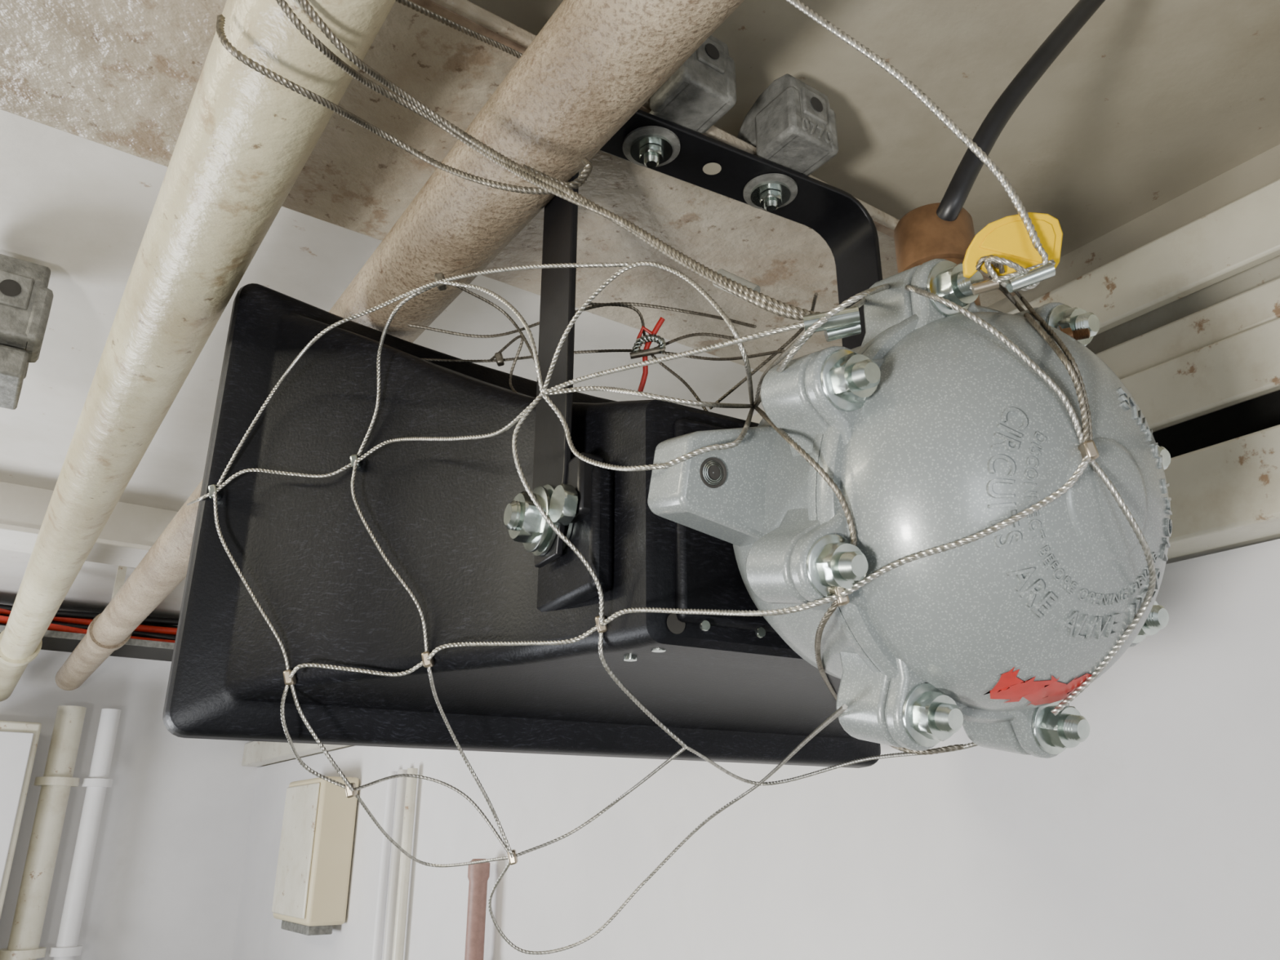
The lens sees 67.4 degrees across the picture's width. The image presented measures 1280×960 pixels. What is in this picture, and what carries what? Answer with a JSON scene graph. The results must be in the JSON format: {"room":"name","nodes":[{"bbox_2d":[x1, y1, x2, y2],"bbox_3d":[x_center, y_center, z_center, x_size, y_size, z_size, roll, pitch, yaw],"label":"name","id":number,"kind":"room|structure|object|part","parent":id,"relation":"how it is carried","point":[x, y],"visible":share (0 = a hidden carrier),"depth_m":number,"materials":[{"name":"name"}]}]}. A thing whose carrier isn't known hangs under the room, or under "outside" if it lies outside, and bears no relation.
{"room":"industrial utility room","nodes":[
{"label":"industrial utility room","id":0,"kind":"room"},
{"bbox_2d":[0,649,263,959],"bbox_3d":[-3.396,1.613,3.039,4.499,2.520,0.080,14,-25,-32],"label":"wall","id":1,"kind":"structure","parent":0,"point":[166,877],"depth_m":4.03,"materials":[{"name":"white paint"}]},
{"bbox_2d":[0,720,41,918],"bbox_3d":[-2.437,1.644,3.406,0.240,1.520,0.350,14,-25,-32],"label":"electrical panel","id":2,"kind":"object","parent":1,"relation":"attached to","point":[19,740],"visible":1,"depth_m":3.52,"materials":[{"name":"beige paint"}]},
{"bbox_3d":[-2.356,1.603,3.296,0.200,1.440,0.015,14,-25,-32],"label":"door","id":3,"kind":"part","parent":2,"relation":"part of","materials":[{"name":"white metal"}]},
{"bbox_2d":[0,109,764,626],"bbox_3d":[-2.299,-0.147,2.009,4.499,0.050,3.974,14,-25,-32],"label":"ceiling","id":4,"kind":"structure","parent":0,"point":[77,207],"depth_m":1.63,"materials":[{"name":"paint"}]},
{"bbox_2d":[0,253,53,409],"bbox_3d":[-0.939,-0.233,1.417,0.105,0.206,0.168,14,-25,-32],"label":"clamp","id":5,"kind":"object","parent":4,"relation":"attached to","point":[26,300],"visible":1,"depth_m":1.37,"materials":[{"name":"grey metal"}]},
{"bbox_2d":[0,481,177,546],"bbox_3d":[-2.328,-0.121,1.828,4.069,0.126,0.014,14,-25,-32],"label":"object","id":6,"kind":"object","parent":4,"relation":"attached to","point":[20,505],"visible":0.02,"depth_m":2.45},
{"bbox_2d":[0,523,151,568],"bbox_3d":[-2.329,-0.055,1.805,4.069,0.014,0.200,14,-25,-32],"label":"flange","id":7,"kind":"object","parent":6,"relation":"attached to","point":[12,538],"visible":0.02,"depth_m":2.38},
{"bbox_2d":[0,604,178,661],"bbox_3d":[-3.065,0.292,2.885,3.749,0.156,0.320,14,-25,-32],"label":"cable tray","id":8,"kind":"object","parent":4,"relation":"hanging from","point":[154,638],"visible":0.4,"depth_m":3.53,"materials":[{"name":"metal"}]},
{"bbox_2d":[0,0,395,702],"bbox_3d":[-1.114,0.014,1.905,0.118,0.325,4.900,14,-25,-32],"label":"pipe","id":9,"kind":"object","parent":4,"relation":"hanging from","point":[246,138],"visible":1,"depth_m":0.89,"materials":[{"name":"beige paint"}]},
{"bbox_2d":[215,0,861,342],"bbox_3d":[-0.079,-0.235,0.704,0.411,0.400,0.261,0,-21,0],"label":"wire","id":10,"kind":"object","parent":9,"relation":"hanging from","point":[846,323],"depth_m":0.64,"materials":[{"name":"silver metal"}]},
{"bbox_2d":[55,0,744,690],"bbox_3d":[-0.874,0.006,1.962,0.118,0.271,4.900,14,-25,-32],"label":"pipe","id":11,"kind":"object","parent":4,"relation":"hanging from","point":[593,64],"visible":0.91,"depth_m":0.87,"materials":[{"name":"paint"}]},
{"bbox_2d":[186,261,1155,955],"bbox_3d":[-0.255,0.173,1.139,1.614,0.695,0.583,-16,-26,37],"label":"safety net","id":12,"kind":"object","parent":11,"relation":"hanging from","point":[1087,448],"visible":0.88,"depth_m":0.75,"materials":[{"name":"silver metal"}]},
{"bbox_2d":[629,333,666,359],"bbox_3d":[0.008,-0.138,0.990,0.038,0.025,0.014,0,-21,0],"label":"shackle","id":13,"kind":"object","parent":12,"relation":"attached to","point":[635,353],"visible":1,"depth_m":0.99,"materials":[{"name":"metal"}]},
{"bbox_2d":[636,316,665,391],"bbox_3d":[0.007,-0.132,0.996,0.019,0.075,0.041,17,-27,-38],"label":"cable tie","id":14,"kind":"object","parent":13,"relation":"attached to","point":[645,369],"visible":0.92,"depth_m":1.00,"materials":[{"name":"plastic"}]},
{"bbox_2d":[962,212,1062,278],"bbox_3d":[0.217,-0.136,0.559,0.064,0.041,0.016,3,-21,-8],"label":"tag","id":15,"kind":"object","parent":12,"relation":"attached to","point":[1007,237],"visible":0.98,"depth_m":0.56,"materials":[{"name":"plastic"}]},
{"bbox_3d":[0.219,-0.140,0.556,0.048,0.023,0.010,6,-21,-14],"label":"raised panel","id":16,"kind":"part","parent":15,"relation":"part of","materials":[{"name":"yellow plastic"}]},
{"bbox_2d":[241,144,1279,766],"bbox_3d":[0.096,0.158,2.025,0.220,0.510,6.298,14,-25,-32],"label":"beam","id":17,"kind":"structure","parent":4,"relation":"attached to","point":[1184,295],"depth_m":1.15,"materials":[{"name":"white metal"}]},
{"bbox_3d":[0.034,0.332,1.914,0.069,0.098,6.298,14,-25,-32],"label":"plate","id":18,"kind":"part","parent":17,"relation":"part of","materials":[{"name":"beige paint"}]},
{"bbox_3d":[0.039,0.051,2.023,0.020,0.084,6.298,14,-25,-32],"label":"plate","id":19,"kind":"part","parent":17,"relation":"part of","materials":[{"name":"beige paint"}]},
{"bbox_3d":[0.030,0.203,1.959,0.018,0.076,6.298,14,-25,-32],"label":"plate","id":20,"kind":"part","parent":17,"relation":"part of","materials":[{"name":"beige paint"}]},
{"bbox_2d":[522,486,550,551],"bbox_3d":[-0.087,0.032,0.796,0.003,0.055,0.055,11,-23,-27],"label":"washer","id":21,"kind":"object","parent":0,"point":[535,530],"depth_m":0.78,"materials":[{"name":"metal"}]},
{"bbox_2d":[531,484,558,555],"bbox_3d":[-0.080,0.034,0.799,0.032,0.060,0.054,0,-21,0],"label":"washer","id":22,"kind":"object","parent":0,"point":[544,540],"depth_m":0.78,"materials":[{"name":"metal"}]},
{"bbox_2d":[543,516,551,540],"bbox_3d":[-0.084,0.033,0.798,0.004,0.042,0.042,11,-23,-27],"label":"washer","id":23,"kind":"object","parent":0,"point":[547,529],"depth_m":0.78,"materials":[{"name":"metal"}]},
{"bbox_2d":[562,523,573,551],"bbox_3d":[-0.069,0.036,0.805,0.003,0.056,0.056,11,-23,-27],"label":"washer","id":24,"kind":"object","parent":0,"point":[566,530],"depth_m":0.78,"materials":[{"name":"metal"}]},
{"bbox_2d":[231,538,1279,959],"bbox_3d":[0.088,1.335,1.576,0.060,2.010,6.298,14,-25,-32],"label":"wall","id":25,"kind":"structure","parent":0,"point":[1154,836],"depth_m":1.38,"materials":[{"name":"white paint"}]},
{"bbox_2d":[271,776,359,935],"bbox_3d":[-1.106,1.266,3.253,0.135,0.480,0.400,14,-25,-32],"label":"junction box","id":26,"kind":"object","parent":25,"relation":"attached to","point":[312,882],"visible":0.98,"depth_m":3.13,"materials":[{"name":"beige paint"}]},
{"bbox_3d":[-1.157,1.239,3.225,0.010,0.410,0.360,14,-25,-32],"label":"lid","id":27,"kind":"part","parent":26,"relation":"part of","materials":[{"name":"beige paint"}]},
{"bbox_2d":[370,768,417,959],"bbox_3d":[-0.714,1.761,2.551,0.030,1.900,0.190,14,-25,-32],"label":"conduit","id":28,"kind":"object","parent":25,"relation":"attached to","point":[400,865],"visible":1,"depth_m":2.77,"materials":[{"name":"beige paint"}]},
{"bbox_2d":[750,181,790,207],"bbox_3d":[0.145,-0.316,1.064,0.044,0.003,0.044,0,-21,0],"label":"washer","id":29,"kind":"object","parent":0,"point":[762,193],"depth_m":1.05,"materials":[{"name":"metal"}]},
{"bbox_2d":[742,173,797,209],"bbox_3d":[0.145,-0.319,1.066,0.060,0.004,0.060,0,-21,0],"label":"washer","id":30,"kind":"object","parent":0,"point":[758,188],"depth_m":1.05,"materials":[{"name":"silver metal"}]},
{"bbox_2d":[467,0,1279,257],"bbox_3d":[-0.478,-1.073,-0.453,4.499,0.050,2.424,14,-25,-32],"label":"ceiling","id":31,"kind":"structure","parent":0,"point":[1150,102],"depth_m":1.12,"materials":[{"name":"paint"}]},
{"bbox_2d":[786,0,1055,295],"bbox_3d":[0.158,-0.215,0.583,0.159,0.231,0.032,0,-21,0],"label":"lanyard","id":32,"kind":"object","parent":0,"point":[1024,279],"depth_m":0.55,"materials":[{"name":"silver metal"}]},
{"bbox_3d":[-1.609,1.907,0.171,7.341,0.050,7.821,0,-21,0],"label":"floor","id":33,"kind":"structure","parent":0,"visible":0},
{"bbox_2d":[0,705,86,959],"bbox_3d":[-2.265,1.936,3.443,0.150,2.200,0.150,0,-21,0],"label":"riser pipe","id":34,"kind":"object","parent":33,"relation":"on","point":[55,784],"visible":1,"depth_m":3.63,"materials":[{"name":"beige paint"}]},
{"bbox_2d":[48,708,120,959],"bbox_3d":[-2.150,1.964,3.517,0.105,2.200,0.105,0,-21,0],"label":"riser pipe","id":35,"kind":"object","parent":33,"relation":"on","point":[67,948],"visible":1,"depth_m":3.71,"materials":[{"name":"white plastic"}]},
{"bbox_2d":[464,858,489,959],"bbox_3d":[-0.380,1.693,2.031,0.079,1.660,0.060,14,-25,-32],"label":"pipe","id":36,"kind":"object","parent":33,"relation":"on","point":[478,874],"visible":0.84,"depth_m":2.26,"materials":[{"name":"red paint"}]},
{"bbox_3d":[-1.264,-0.672,0.392,3.353,0.106,2.327,0,-21,0],"label":"web","id":37,"kind":"object","parent":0,"visible":0},
{"bbox_2d":[0,0,1016,372],"bbox_3d":[-1.263,-0.615,0.370,4.069,0.016,0.388,14,-25,-32],"label":"ceiling beam","id":38,"kind":"structure","parent":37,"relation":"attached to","point":[122,75],"depth_m":1.04,"materials":[{"name":"paint"}]},
{"bbox_2d":[648,35,736,133],"bbox_3d":[0.041,-0.409,0.994,0.070,0.092,0.109,14,-25,-32],"label":"clamp","id":39,"kind":"object","parent":38,"relation":"attached to","point":[702,90],"visible":0.66,"depth_m":0.95,"materials":[{"name":"grey metal"}]},
{"bbox_2d":[630,134,672,164],"bbox_3d":[0.012,-0.342,0.995,0.044,0.003,0.044,0,-21,0],"label":"washer","id":40,"kind":"object","parent":39,"relation":"in","point":[642,147],"depth_m":0.99,"materials":[{"name":"metal"}]},
{"bbox_2d":[622,125,679,167],"bbox_3d":[0.012,-0.345,0.997,0.060,0.004,0.060,0,-21,0],"label":"washer","id":41,"kind":"object","parent":39,"relation":"in","point":[637,140],"depth_m":0.98,"materials":[{"name":"silver metal"}]},
{"bbox_2d":[162,202,1172,768],"bbox_3d":[0.104,-0.003,0.879,0.870,0.526,0.716,11,-23,-27],"label":"loudspeaker","id":42,"kind":"object","parent":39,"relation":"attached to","point":[931,431],"visible":0.93,"depth_m":0.75,"materials":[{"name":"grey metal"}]},
{"bbox_3d":[-0.058,0.055,0.805,0.020,0.104,0.124,11,-23,-27],"label":"pivot boss plate","id":43,"kind":"part","parent":42,"relation":"part of","materials":[{"name":"black plastic"}]},
{"bbox_3d":[0.139,0.049,0.792,0.256,0.164,0.012,11,-23,-27],"label":"throat plate","id":44,"kind":"part","parent":42,"relation":"part of","materials":[{"name":"black plastic"}]},
{"bbox_2d":[806,533,850,597],"bbox_3d":[0.108,0.049,0.539,0.036,0.036,0.010,11,-23,-27],"label":"washer","id":45,"kind":"object","parent":42,"relation":"in","point":[828,555],"depth_m":0.53,"materials":[{"name":"metal"}]},
{"bbox_2d":[820,349,866,411],"bbox_3d":[0.120,-0.058,0.557,0.036,0.036,0.010,11,-23,-27],"label":"washer","id":46,"kind":"object","parent":42,"relation":"in","point":[842,371],"depth_m":0.55,"materials":[{"name":"metal"}]},
{"bbox_2d":[902,683,946,746],"bbox_3d":[0.168,0.137,0.561,0.036,0.036,0.010,11,-23,-27],"label":"washer","id":47,"kind":"object","parent":42,"relation":"in","point":[924,704],"depth_m":0.55,"materials":[{"name":"metal"}]},
{"bbox_2d":[927,260,969,316],"bbox_3d":[0.195,-0.120,0.605,0.036,0.036,0.010,11,-23,-27],"label":"washer","id":48,"kind":"object","parent":42,"relation":"in","point":[946,279],"depth_m":0.60,"materials":[{"name":"metal"}]},
{"bbox_2d":[936,0,1105,221],"bbox_3d":[0.307,-0.295,0.750,0.185,0.280,0.052,-3,-21,9],"label":"cable","id":49,"kind":"object","parent":42,"relation":"attached to","point":[970,166],"visible":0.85,"depth_m":0.73,"materials":[{"name":"rubber"}]},
{"bbox_2d":[1032,699,1066,754],"bbox_3d":[0.263,0.156,0.610,0.036,0.036,0.010,11,-23,-27],"label":"washer","id":50,"kind":"object","parent":42,"relation":"in","point":[1049,730],"depth_m":0.60,"materials":[{"name":"metal"}]},
{"bbox_2d":[1046,304,1071,327],"bbox_3d":[0.290,-0.102,0.654,0.036,0.036,0.010,11,-23,-27],"label":"washer","id":51,"kind":"object","parent":42,"relation":"in","point":[1057,315],"depth_m":0.65,"materials":[{"name":"metal"}]},
{"bbox_2d":[1057,325,1062,331],"bbox_3d":[0.276,-0.093,0.630,0.002,0.016,0.016,-6,-21,15],"label":"washer","id":52,"kind":"object","parent":42,"relation":"in","point":[1060,327],"depth_m":0.63,"materials":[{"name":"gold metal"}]},
{"bbox_2d":[1132,635,1146,643],"bbox_3d":[0.338,0.093,0.658,0.036,0.036,0.010,11,-23,-27],"label":"washer","id":53,"kind":"object","parent":42,"relation":"in","point":[1138,639],"depth_m":0.66,"materials":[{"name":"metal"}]},
{"bbox_2d":[503,109,882,568],"bbox_3d":[0.074,-0.123,0.948,0.414,0.468,0.094,13,-24,-31],"label":"mounting bracket","id":54,"kind":"object","parent":39,"relation":"attached to","point":[646,140],"visible":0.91,"depth_m":0.98,"materials":[{"name":"metal"}]},
{"bbox_3d":[-1.160,-0.661,0.228,4.069,0.002,0.009,14,-25,-32],"label":"weld strip","id":55,"kind":"part","parent":38,"relation":"part of","materials":[{"name":"metal"}]},
{"bbox_2d":[737,73,838,176],"bbox_3d":[0.157,-0.384,1.062,0.070,0.092,0.109,14,-25,-32],"label":"clamp","id":56,"kind":"object","parent":38,"relation":"attached to","point":[792,125],"visible":0.87,"depth_m":1.02,"materials":[{"name":"grey metal"}]}
]}

